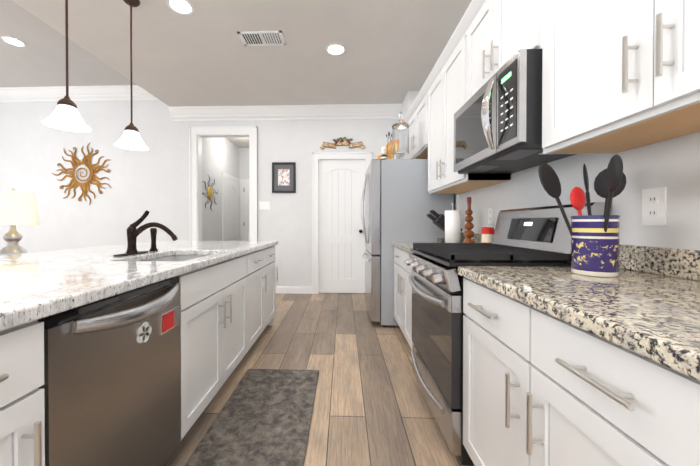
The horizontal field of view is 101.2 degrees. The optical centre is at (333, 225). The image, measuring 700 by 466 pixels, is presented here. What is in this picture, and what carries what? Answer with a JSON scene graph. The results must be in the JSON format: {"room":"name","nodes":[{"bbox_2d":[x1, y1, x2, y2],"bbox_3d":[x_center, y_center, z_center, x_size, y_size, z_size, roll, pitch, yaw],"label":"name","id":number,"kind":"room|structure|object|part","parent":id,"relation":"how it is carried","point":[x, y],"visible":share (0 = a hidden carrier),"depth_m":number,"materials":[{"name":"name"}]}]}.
{"room":"kitchen","nodes":[
{"label":"kitchen","id":0,"kind":"room"},
{"bbox_2d":[0,0,471,147],"bbox_3d":[-3.329,-2.037,1.954,9.370,0.440,9.800,0,0,2],"label":"ceiling","id":1,"kind":"structure","parent":0,"point":[201,55],"depth_m":3.04,"materials":[{"name":"paint"}]},
{"bbox_2d":[1,36,25,46],"bbox_3d":[-3.767,-2.165,3.379,0.204,0.004,0.204,0,0,2],"label":"recessed light","id":2,"kind":"object","parent":1,"relation":"in","point":[12,41],"visible":1,"depth_m":3.37,"materials":[{"name":"white"}]},
{"bbox_2d":[41,0,91,131],"bbox_3d":[-1.698,-1.223,1.826,0.236,1.184,0.236,0,0,2],"label":"pendant light","id":3,"kind":"object","parent":1,"relation":"hanging from","point":[65,115],"visible":1,"depth_m":1.82,"materials":[{"name":"white glass"}]},
{"bbox_2d":[113,0,148,150],"bbox_3d":[-1.631,-1.227,2.314,0.236,1.184,0.236,0,0,2],"label":"pendant light","id":4,"kind":"object","parent":1,"relation":"hanging from","point":[130,139],"visible":1,"depth_m":2.31,"materials":[{"name":"white glass"}]},
{"bbox_2d":[166,0,193,14],"bbox_3d":[-1.269,-1.818,2.377,0.204,0.004,0.204,0,0,2],"label":"recessed light","id":5,"kind":"object","parent":1,"relation":"in","point":[184,7],"visible":1,"depth_m":2.38,"materials":[{"name":"white"}]},
{"bbox_2d":[237,31,285,45],"bbox_3d":[-0.695,-1.817,2.793,0.420,0.011,0.210,0,0,2],"label":"ceiling vent","id":6,"kind":"object","parent":1,"relation":"in","point":[261,38],"visible":1,"depth_m":2.79,"materials":[{"name":"white metal"}]},
{"bbox_2d":[326,43,345,55],"bbox_3d":[0.022,-1.822,2.975,0.204,0.004,0.204,0,0,2],"label":"recessed light","id":7,"kind":"object","parent":1,"relation":"in","point":[335,49],"visible":1,"depth_m":2.97,"materials":[{"name":"white"}]},
{"bbox_2d":[165,293,465,465],"bbox_3d":[-3.294,1.108,2.576,9.400,0.060,11.000,0,0,2],"label":"floor","id":8,"kind":"structure","parent":0,"point":[371,407],"depth_m":1.95,"materials":[{"name":"brown wood"}]},
{"bbox_2d":[0,320,44,465],"bbox_3d":[-1.188,0.658,0.495,0.950,0.870,0.452,0,0,2],"label":"base cabinet","id":9,"kind":"object","parent":8,"relation":"on","point":[22,411],"depth_m":0.65,"materials":[{"name":"white wood"}]},
{"bbox_2d":[38,276,180,465],"bbox_3d":[-0.967,0.656,1.004,0.697,0.858,0.572,0,0,2],"label":"dishwasher","id":10,"kind":"object","parent":9,"relation":"in","point":[111,386],"visible":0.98,"depth_m":0.91,"materials":[{"name":"silver metal"}]},
{"bbox_2d":[0,241,277,330],"bbox_3d":[-1.325,0.196,1.321,1.320,0.038,3.635,0,0,2],"label":"countertop","id":11,"kind":"structure","parent":9,"relation":"on","point":[34,286],"depth_m":1.14,"materials":[{"name":"stone"}]},
{"bbox_2d":[113,210,177,256],"bbox_3d":[-1.104,0.039,1.793,0.317,0.268,0.353,0,0,2],"label":"faucet","id":12,"kind":"object","parent":11,"relation":"on","point":[133,232],"visible":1,"depth_m":1.74,"materials":[{"name":"black metal"}]},
{"bbox_2d":[146,255,207,261],"bbox_3d":[-0.941,0.319,1.736,0.444,0.210,0.654,0,0,2],"label":"sink","id":13,"kind":"object","parent":11,"relation":"in","point":[181,258],"visible":0.1,"depth_m":2.05,"materials":[{"name":"silver metal"}]},
{"bbox_2d":[185,369,318,465],"bbox_3d":[-0.391,1.077,1.633,0.535,0.013,1.010,0,0,2],"label":"kitchen mat","id":14,"kind":"object","parent":8,"relation":"on","point":[264,417],"visible":0.96,"depth_m":1.55,"materials":[{"name":"grey fabric"}]},
{"bbox_2d":[268,246,275,325],"bbox_3d":[-1.119,0.641,2.848,0.970,0.870,0.529,0,0,2],"label":"base cabinet","id":15,"kind":"object","parent":8,"relation":"on","point":[271,250],"depth_m":2.94,"materials":[{"name":"white wood"}]},
{"bbox_2d":[393,247,412,348],"bbox_3d":[0.932,0.644,2.506,0.641,0.870,0.963,0,0,2],"label":"base cabinet","id":16,"kind":"object","parent":8,"relation":"on","point":[402,285],"depth_m":2.52,"materials":[{"name":"white wood"}]},
{"bbox_2d":[361,159,453,326],"bbox_3d":[0.795,0.182,3.448,0.926,1.780,0.902,0,0,2],"label":"refrigerator","id":17,"kind":"object","parent":8,"relation":"on","point":[401,202],"visible":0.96,"depth_m":3.00,"materials":[{"name":"grey metal"}]},
{"bbox_3d":[0.457,0.154,3.459,0.099,1.715,0.902,0,0,2],"label":"door","id":18,"kind":"part","parent":17,"relation":"part of","materials":[{"name":"silver metal"}]},
{"bbox_2d":[377,147,386,159],"bbox_3d":[0.570,-0.812,3.354,0.130,0.207,0.097,0,0,2],"label":"chef figurine","id":19,"kind":"object","parent":17,"relation":"on","point":[383,157],"visible":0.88,"depth_m":3.33,"materials":[{"name":"white ceramic"}]},
{"bbox_2d":[381,132,396,158],"bbox_3d":[0.701,-0.946,3.571,0.229,0.468,0.362,0,0,2],"label":"bottle","id":20,"kind":"object","parent":17,"relation":"on","point":[389,154],"visible":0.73,"depth_m":3.59,"materials":[{"name":"orange glass"}]},
{"bbox_2d":[392,112,409,158],"bbox_3d":[0.727,-0.972,3.127,0.192,0.530,0.192,0,0,2],"label":"apothecary jar","id":21,"kind":"object","parent":17,"relation":"on","point":[400,138],"visible":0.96,"depth_m":3.06,"materials":[{"name":"clear glass"}]},
{"bbox_2d":[405,202,604,465],"bbox_3d":[0.846,0.490,1.643,0.742,1.190,0.754,0,0,2],"label":"range","id":22,"kind":"object","parent":8,"relation":"on","point":[535,237],"visible":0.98,"depth_m":1.43,"materials":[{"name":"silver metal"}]},
{"bbox_2d":[463,278,696,465],"bbox_3d":[0.873,0.656,0.765,0.641,0.870,0.989,0,0,2],"label":"base cabinet","id":23,"kind":"object","parent":8,"relation":"on","point":[540,388],"depth_m":0.71,"materials":[{"name":"white wood"}]},
{"bbox_2d":[693,380,699,465],"bbox_3d":[0.845,0.662,-0.086,0.641,0.870,0.962,0,0,2],"label":"base cabinet","id":24,"kind":"object","parent":8,"relation":"on","point":[696,418],"depth_m":0.43,"materials":[{"name":"white wood"}]},
{"bbox_2d":[392,232,699,380],"bbox_3d":[0.876,0.147,1.206,0.666,0.138,3.555,0,0,2],"label":"countertop","id":25,"kind":"structure","parent":24,"relation":"on","point":[645,303],"depth_m":0.75,"materials":[{"name":"stone"}]},
{"bbox_2d":[426,210,462,242],"bbox_3d":[1.060,0.007,2.763,0.313,0.317,0.110,0,0,2],"label":"knife block","id":26,"kind":"object","parent":25,"relation":"on","point":[439,220],"visible":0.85,"depth_m":2.72,"materials":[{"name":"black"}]},
{"bbox_2d":[445,203,460,242],"bbox_3d":[1.004,-0.013,2.424,0.170,0.363,0.170,0,0,2],"label":"paper towel holder","id":27,"kind":"object","parent":25,"relation":"on","point":[452,226],"visible":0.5,"depth_m":2.37,"materials":[{"name":"white paper"}]},
{"bbox_2d":[463,197,474,242],"bbox_3d":[1.047,-0.025,2.223,0.088,0.390,0.087,0,0,2],"label":"bottle","id":28,"kind":"object","parent":25,"relation":"on","point":[468,233],"visible":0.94,"depth_m":2.20,"materials":[{"name":"brown wood"}]},
{"bbox_2d":[481,227,494,242],"bbox_3d":[1.123,0.091,2.091,0.085,0.160,0.084,0,0,2],"label":"canister","id":29,"kind":"object","parent":25,"relation":"on","point":[487,234],"visible":0.56,"depth_m":2.06,"materials":[{"name":"red ceramic"}]},
{"bbox_2d":[538,154,625,276],"bbox_3d":[0.910,-0.035,1.039,0.244,0.427,0.286,0,0,2],"label":"utensil crock","id":30,"kind":"object","parent":25,"relation":"on","point":[595,245],"visible":1,"depth_m":1.02,"materials":[{"name":"purple ceramic"}]},
{"bbox_3d":[-2.796,0.709,2.506,0.560,0.740,0.560,0,0,2],"label":"side table","id":31,"kind":"object","parent":8,"relation":"on","visible":0},
{"bbox_2d":[0,188,39,254],"bbox_3d":[-2.796,0.007,2.502,0.330,0.662,0.330,0,0,2],"label":"table lamp","id":32,"kind":"object","parent":31,"relation":"on","point":[18,208],"visible":0.77,"depth_m":2.45,"materials":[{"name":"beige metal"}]},
{"bbox_2d":[0,91,699,286],"bbox_3d":[-3.327,-0.588,2.025,9.370,3.340,9.920,0,0,2],"label":"wall","id":33,"kind":"structure","parent":0,"point":[153,180],"depth_m":4.57,"materials":[{"name":"paint"}]},
{"bbox_2d":[52,142,110,204],"bbox_3d":[-4.050,-0.834,4.605,0.989,1.011,0.014,0,0,2],"label":"decor","id":34,"kind":"object","parent":33,"relation":"attached to","point":[92,169],"visible":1,"depth_m":4.60,"materials":[{"name":"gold metal"}]},
{"bbox_2d":[0,85,401,120],"bbox_3d":[-3.304,-1.917,4.519,9.248,0.516,0.135,0,0,2],"label":"crown molding","id":35,"kind":"structure","parent":33,"relation":"attached to","point":[204,113],"depth_m":4.46,"materials":[{"name":"white wood"}]},
{"bbox_2d":[202,175,217,209],"bbox_3d":[-2.280,-0.601,5.322,0.035,0.665,0.665,0,0,2],"label":"sun wall decoration","id":36,"kind":"object","parent":33,"relation":"attached to","point":[209,193],"visible":0.94,"depth_m":5.29,"materials":[{"name":"gold metal"}]},
{"bbox_2d":[189,126,257,240],"bbox_3d":[-1.740,-0.249,4.606,1.080,2.625,0.176,0,0,2],"label":"door frame","id":37,"kind":"structure","parent":33,"relation":"attached to","point":[197,135],"depth_m":4.54,"materials":[{"name":"white wood"}]},
{"bbox_2d":[225,178,237,240],"bbox_3d":[-2.255,0.020,6.326,0.020,2.048,0.734,0,0,2],"label":"hall door","id":38,"kind":"structure","parent":33,"relation":"in","point":[231,210],"depth_m":6.33,"materials":[{"name":"white wood"}]},
{"bbox_2d":[244,183,248,240],"bbox_3d":[-1.755,0.016,6.803,0.761,2.048,0.027,0,0,2],"label":"hall door","id":39,"kind":"structure","parent":33,"relation":"in","point":[246,211],"depth_m":6.80,"materials":[{"name":"white wood"}]},
{"bbox_2d":[259,202,269,209],"bbox_3d":[-1.088,-0.317,4.515,0.176,0.127,0.015,0,0,2],"label":"light switch","id":40,"kind":"object","parent":33,"relation":"attached to","point":[264,205],"visible":1,"depth_m":4.52,"materials":[{"name":"white plastic"}]},
{"bbox_2d":[272,162,295,192],"bbox_3d":[-0.783,-0.753,4.496,0.370,0.475,0.022,0,0,2],"label":"picture frame","id":41,"kind":"object","parent":33,"relation":"attached to","point":[283,177],"visible":1,"depth_m":4.49,"materials":[{"name":"grey wood"}]},
{"bbox_2d":[276,286,311,293],"bbox_3d":[-0.773,1.011,4.515,0.854,0.108,0.015,0,0,2],"label":"baseboard","id":42,"kind":"structure","parent":33,"relation":"attached to","point":[292,290],"depth_m":4.49,"materials":[{"name":"white wood"}]},
{"bbox_2d":[319,160,364,292],"bbox_3d":[0.125,0.011,4.492,0.725,2.092,0.107,0,0,2],"label":"pantry door","id":43,"kind":"structure","parent":33,"relation":"in","point":[341,246],"depth_m":4.52,"materials":[{"name":"white wood"}]},
{"bbox_2d":[312,152,371,293],"bbox_3d":[0.126,-0.038,4.531,0.935,2.205,0.148,0,0,2],"label":"door frame","id":44,"kind":"structure","parent":33,"relation":"attached to","point":[316,156],"depth_m":4.48,"materials":[{"name":"white wood"}]},
{"bbox_2d":[320,137,365,149],"bbox_3d":[0.136,-1.278,4.453,0.714,0.199,0.037,0,0,2],"label":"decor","id":45,"kind":"object","parent":33,"relation":"attached to","point":[342,142],"visible":1,"depth_m":4.45,"materials":[{"name":"brown wood"}]},
{"bbox_2d":[404,112,411,158],"bbox_3d":[1.131,-1.134,3.610,0.316,0.610,0.545,0,0,2],"label":"upper cabinet","id":46,"kind":"object","parent":33,"relation":"attached to","point":[408,119],"depth_m":3.69,"materials":[{"name":"white wood"}]},
{"bbox_2d":[412,88,423,158],"bbox_3d":[1.117,-1.131,3.186,0.316,0.610,0.545,0,0,2],"label":"upper cabinet","id":47,"kind":"object","parent":33,"relation":"attached to","point":[418,108],"depth_m":3.30,"materials":[{"name":"white wood"}]},
{"bbox_2d":[424,20,510,193],"bbox_3d":[1.093,-0.876,2.460,0.316,1.110,0.910,0,0,2],"label":"upper cabinet","id":48,"kind":"object","parent":33,"relation":"attached to","point":[444,90],"depth_m":2.40,"materials":[{"name":"white wood"}]},
{"bbox_2d":[464,0,483,103],"bbox_3d":[1.070,-1.104,1.784,0.316,0.644,0.440,0,0,2],"label":"upper cabinet","id":49,"kind":"object","parent":33,"relation":"attached to","point":[474,22],"depth_m":1.88,"materials":[{"name":"white wood"}]},
{"bbox_2d":[488,208,493,223],"bbox_3d":[1.244,-0.080,2.276,0.008,0.125,0.078,0,0,2],"label":"electrical outlet","id":50,"kind":"object","parent":33,"relation":"attached to","point":[490,215],"visible":1,"depth_m":2.27,"materials":[{"name":"white plastic"}]},
{"bbox_2d":[484,0,531,83],"bbox_3d":[1.059,-1.102,1.464,0.316,0.644,0.440,0,0,2],"label":"upper cabinet","id":51,"kind":"object","parent":33,"relation":"attached to","point":[507,23],"depth_m":1.54,"materials":[{"name":"white wood"}]},
{"bbox_2d":[454,49,574,173],"bbox_3d":[0.985,-0.567,1.631,0.476,0.420,0.752,0,0,2],"label":"microwave","id":52,"kind":"object","parent":51,"relation":"attached to","point":[498,122],"visible":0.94,"depth_m":1.42,"materials":[{"name":"black plastic"}]},
{"bbox_2d":[532,0,699,153],"bbox_3d":[1.037,-0.864,0.781,0.316,1.110,0.930,0,0,2],"label":"upper cabinet","id":53,"kind":"object","parent":33,"relation":"attached to","point":[620,75],"depth_m":0.93,"materials":[{"name":"white wood"}]},
{"bbox_2d":[642,187,666,224],"bbox_3d":[1.204,-0.071,1.081,0.008,0.140,0.080,0,0,2],"label":"electrical outlet","id":54,"kind":"object","parent":33,"relation":"attached to","point":[654,201],"visible":1,"depth_m":1.08,"materials":[{"name":"white plastic"}]}
]}

